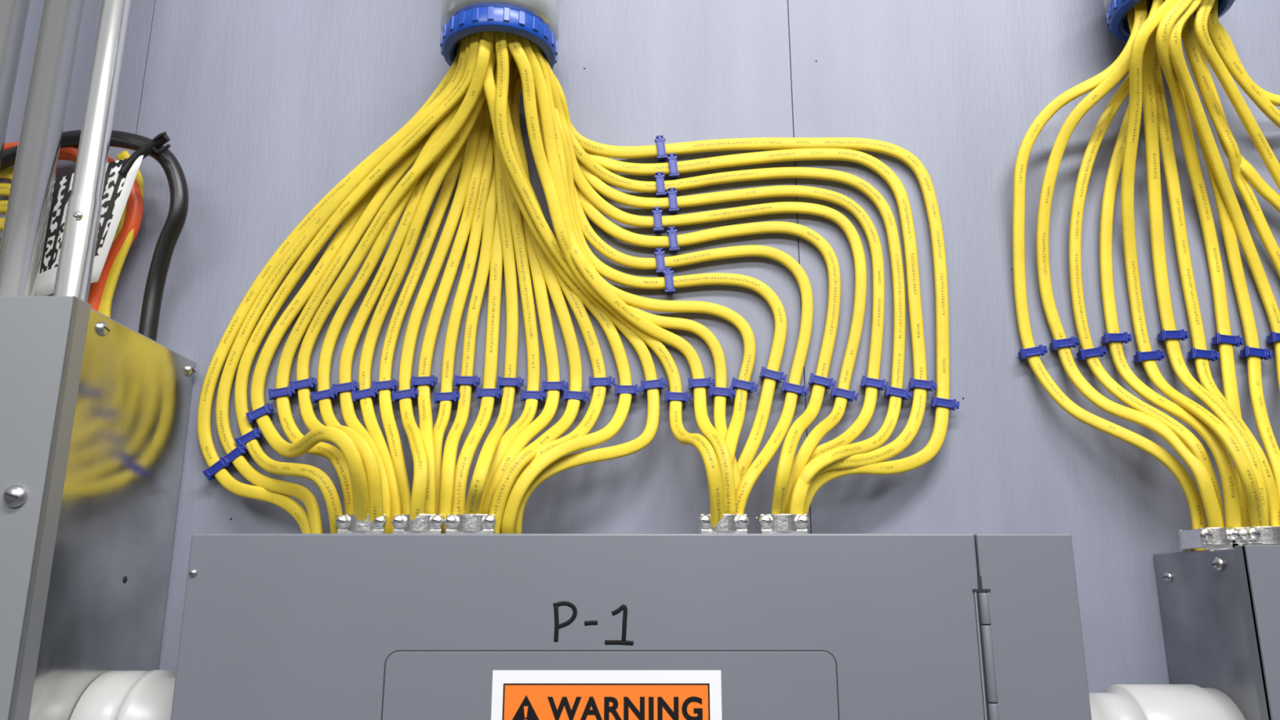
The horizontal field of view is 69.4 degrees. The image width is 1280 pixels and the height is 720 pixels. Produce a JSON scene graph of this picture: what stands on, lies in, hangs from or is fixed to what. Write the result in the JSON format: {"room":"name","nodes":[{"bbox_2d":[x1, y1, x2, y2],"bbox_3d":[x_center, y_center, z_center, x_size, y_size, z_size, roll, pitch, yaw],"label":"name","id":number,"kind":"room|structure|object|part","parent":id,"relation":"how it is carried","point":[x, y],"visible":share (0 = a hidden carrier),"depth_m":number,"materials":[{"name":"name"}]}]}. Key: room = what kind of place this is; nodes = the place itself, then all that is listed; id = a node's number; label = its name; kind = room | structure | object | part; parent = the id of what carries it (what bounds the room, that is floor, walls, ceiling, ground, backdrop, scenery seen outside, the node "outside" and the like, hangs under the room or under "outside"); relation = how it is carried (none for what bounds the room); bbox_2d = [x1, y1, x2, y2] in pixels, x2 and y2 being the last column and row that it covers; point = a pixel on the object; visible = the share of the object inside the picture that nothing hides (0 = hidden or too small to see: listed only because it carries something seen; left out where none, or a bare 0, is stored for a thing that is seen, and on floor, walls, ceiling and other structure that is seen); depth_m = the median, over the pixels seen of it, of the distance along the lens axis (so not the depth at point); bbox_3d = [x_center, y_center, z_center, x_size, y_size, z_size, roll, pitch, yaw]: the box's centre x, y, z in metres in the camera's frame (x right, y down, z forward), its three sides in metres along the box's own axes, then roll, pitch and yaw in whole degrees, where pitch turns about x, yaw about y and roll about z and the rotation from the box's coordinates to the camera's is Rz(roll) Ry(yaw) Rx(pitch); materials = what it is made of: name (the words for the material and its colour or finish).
{"room":"electrical room","nodes":[
{"label":"electrical room","id":0,"kind":"room"},
{"bbox_2d":[0,0,1279,693],"bbox_3d":[0.050,0.360,0.616,3.300,2.700,0.050,0,-14,0],"label":"wall","id":1,"kind":"structure","parent":0,"point":[264,107],"depth_m":0.71,"materials":[{"name":"paint"}]},
{"bbox_2d":[3,142,78,158],"bbox_3d":[-0.456,-0.102,0.684,0.112,0.121,0.027,0,-14,0],"label":"cable","id":2,"kind":"object","parent":1,"relation":"attached to","point":[73,151],"visible":0.15,"depth_m":0.69,"materials":[{"name":"plastic"}]},
{"bbox_2d":[0,151,144,317],"bbox_3d":[-0.445,-0.094,0.683,0.148,0.145,0.030,0,-14,0],"label":"cable bundle","id":3,"kind":"object","parent":1,"relation":"attached to","point":[104,308],"visible":0.32,"depth_m":0.68,"materials":[{"name":"plastic"}]},
{"bbox_2d":[0,296,195,719],"bbox_3d":[-0.535,0.345,0.512,0.423,0.751,0.157,0,-14,0],"label":"junction box","id":4,"kind":"object","parent":1,"relation":"attached to","point":[94,410],"visible":1,"depth_m":0.54,"materials":[{"name":"grey metal"}]},
{"bbox_2d":[0,0,30,166],"bbox_3d":[-0.444,-0.483,0.708,0.034,0.950,0.034,0,-14,0],"label":"conduit","id":5,"kind":"object","parent":4,"relation":"on","point":[13,13],"visible":1,"depth_m":0.64,"materials":[{"name":"metal"}]},
{"bbox_2d":[0,0,84,296],"bbox_3d":[-0.405,-0.483,0.708,0.034,0.950,0.034,0,-14,0],"label":"conduit","id":6,"kind":"object","parent":4,"relation":"on","point":[30,196],"visible":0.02,"depth_m":0.61,"materials":[{"name":"metal"}]},
{"bbox_2d":[53,0,131,302],"bbox_3d":[-0.368,-0.483,0.708,0.026,0.950,0.026,0,-14,0],"label":"conduit","id":7,"kind":"object","parent":4,"relation":"on","point":[82,218],"visible":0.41,"depth_m":0.61,"materials":[{"name":"metal"}]},
{"bbox_2d":[0,129,188,341],"bbox_3d":[-0.413,-0.088,0.666,0.174,0.169,0.023,0,-14,0],"label":"cable","id":8,"kind":"object","parent":4,"relation":"attached to","point":[173,226],"visible":0.78,"depth_m":0.66,"materials":[{"name":"black rubber"}]},
{"bbox_2d":[117,131,170,176],"bbox_3d":[-0.353,-0.147,0.664,0.041,0.034,0.011,-3,-14,12],"label":"cable tie","id":9,"kind":"object","parent":8,"relation":"attached to","point":[162,138],"visible":1,"depth_m":0.66,"materials":[{"name":"black plastic"}]},
{"bbox_2d":[35,155,143,296],"bbox_3d":[-0.395,-0.094,0.656,0.077,0.107,0.015,-1,-14,4],"label":"tag","id":10,"kind":"object","parent":9,"relation":"hanging from","point":[117,189],"visible":0.54,"depth_m":0.66,"materials":[{"name":"white paper"}]},
{"bbox_2d":[57,152,143,311],"bbox_3d":[-0.448,-0.097,0.689,0.156,0.141,0.014,-1,-14,3],"label":"cable","id":11,"kind":"object","parent":1,"relation":"attached to","point":[135,203],"visible":0.42,"depth_m":0.68,"materials":[{"name":"plastic"}]},
{"bbox_2d":[440,0,559,69],"bbox_3d":[-0.104,-0.514,0.757,0.087,0.602,0.087,0,-14,0],"label":"conduit","id":12,"kind":"object","parent":1,"relation":"attached to","point":[537,21],"visible":0.66,"depth_m":0.66,"materials":[{"name":"blue plastic"}]},
{"bbox_2d":[197,31,949,533],"bbox_3d":[-0.044,-0.067,0.642,0.547,0.390,0.102,0,-14,0],"label":"cable bundle","id":13,"kind":"object","parent":1,"relation":"attached to","point":[470,122],"visible":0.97,"depth_m":0.67,"materials":[{"name":"yellow plastic"}]},
{"bbox_2d":[202,135,959,480],"bbox_3d":[-0.040,-0.044,0.683,0.536,0.265,0.012,0,-14,0],"label":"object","id":14,"kind":"object","parent":13,"relation":"attached to","point":[225,462],"visible":1,"depth_m":0.66,"materials":[{"name":"plastic"}]},
{"bbox_2d":[170,533,1091,719],"bbox_3d":[-0.005,0.464,0.506,0.516,0.720,0.113,0,-14,0],"label":"electrical panel","id":15,"kind":"object","parent":1,"relation":"attached to","point":[274,626],"visible":1,"depth_m":0.53,"materials":[{"name":"grey metal"}]},
{"bbox_2d":[69,669,175,719],"bbox_3d":[-0.291,0.230,0.559,0.071,0.081,0.081,0,-14,0],"label":"pipe","id":16,"kind":"object","parent":15,"relation":"attached to","point":[113,695],"visible":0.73,"depth_m":0.54,"materials":[{"name":"white plastic"}]},
{"bbox_2d":[335,514,391,533],"bbox_3d":[-0.174,0.106,0.588,0.032,0.014,0.032,0,-14,0],"label":"connector","id":17,"kind":"object","parent":15,"relation":"attached to","point":[346,523],"visible":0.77,"depth_m":0.57,"materials":[{"name":"metal"}]},
{"bbox_2d":[391,514,445,533],"bbox_3d":[-0.138,0.106,0.588,0.032,0.014,0.032,0,-14,0],"label":"connector","id":18,"kind":"object","parent":15,"relation":"on","point":[402,523],"visible":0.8,"depth_m":0.57,"materials":[{"name":"metal"}]},
{"bbox_2d":[444,514,496,533],"bbox_3d":[-0.106,0.106,0.588,0.032,0.014,0.032,0,-14,0],"label":"connector","id":19,"kind":"object","parent":15,"relation":"attached to","point":[454,523],"visible":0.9,"depth_m":0.57,"materials":[{"name":"metal"}]},
{"bbox_2d":[491,670,721,719],"bbox_3d":[-0.019,0.221,0.511,0.129,0.095,0.001,0,-14,0],"label":"warning label","id":20,"kind":"object","parent":15,"relation":"attached to","point":[517,695],"visible":1,"depth_m":0.52,"materials":[{"name":"orange paper"}]},
{"bbox_3d":[-0.017,0.439,0.458,0.255,0.564,0.002,0,-14,0],"label":"door","id":21,"kind":"part","parent":15,"relation":"part of","materials":[{"name":"grey metal"}]},
{"bbox_2d":[697,514,749,533],"bbox_3d":[0.052,0.106,0.588,0.032,0.014,0.032,0,-14,0],"label":"connector","id":22,"kind":"object","parent":15,"relation":"on","point":[729,523],"visible":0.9,"depth_m":0.57,"materials":[{"name":"metal"}]},
{"bbox_2d":[755,514,809,533],"bbox_3d":[0.090,0.106,0.588,0.032,0.014,0.032,0,-14,0],"label":"connector","id":23,"kind":"object","parent":15,"relation":"attached to","point":[765,523],"visible":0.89,"depth_m":0.57,"materials":[{"name":"metal"}]},
{"bbox_2d":[1012,0,1279,551],"bbox_3d":[0.436,-0.077,0.654,0.316,0.436,0.083,0,-14,0],"label":"cable bundle","id":24,"kind":"object","parent":1,"relation":"attached to","point":[1251,488],"visible":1,"depth_m":0.68,"materials":[{"name":"yellow plastic"}]},
{"bbox_2d":[1017,328,1279,362],"bbox_3d":[0.428,-0.010,0.676,0.304,0.027,0.010,0,-14,0],"label":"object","id":25,"kind":"object","parent":24,"relation":"attached to","point":[1237,341],"visible":1,"depth_m":0.67,"materials":[{"name":"plastic"}]},
{"bbox_2d":[1103,0,1235,41],"bbox_3d":[0.399,-0.551,0.766,0.087,0.602,0.087,0,-14,0],"label":"bushing","id":26,"kind":"object","parent":1,"relation":"attached to","point":[1117,11],"visible":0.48,"depth_m":0.70,"materials":[{"name":"blue plastic"}]},
{"bbox_2d":[1153,545,1279,719],"bbox_3d":[0.556,0.413,0.523,0.403,0.601,0.104,0,-14,0],"label":"junction box","id":27,"kind":"object","parent":1,"relation":"attached to","point":[1220,608],"visible":1,"depth_m":0.56,"materials":[{"name":"grey metal"}]},
{"bbox_2d":[1088,684,1245,719],"bbox_3d":[0.301,0.239,0.569,0.112,0.074,0.074,0,-14,0],"label":"pipe","id":28,"kind":"object","parent":27,"relation":"attached to","point":[1117,701],"visible":0.7,"depth_m":0.56,"materials":[{"name":"white plastic"}]},
{"bbox_2d":[1178,527,1240,551],"bbox_3d":[0.367,0.116,0.598,0.026,0.014,0.032,0,-14,0],"label":"connector","id":29,"kind":"object","parent":27,"relation":"attached to","point":[1206,538],"visible":0.95,"depth_m":0.58,"materials":[{"name":"metal"}]},
{"bbox_2d":[1227,527,1244,547],"bbox_3d":[0.385,0.116,0.598,0.026,0.014,0.032,0,-14,0],"label":"connector","id":30,"kind":"object","parent":27,"relation":"attached to","point":[1233,537],"visible":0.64,"depth_m":0.58,"materials":[{"name":"metal"}]},
{"bbox_2d":[1238,526,1279,545],"bbox_3d":[0.395,0.113,0.586,0.034,0.014,0.027,0,-14,0],"label":"connector","id":31,"kind":"object","parent":27,"relation":"attached to","point":[1250,535],"visible":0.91,"depth_m":0.57,"materials":[{"name":"metal"}]}
]}

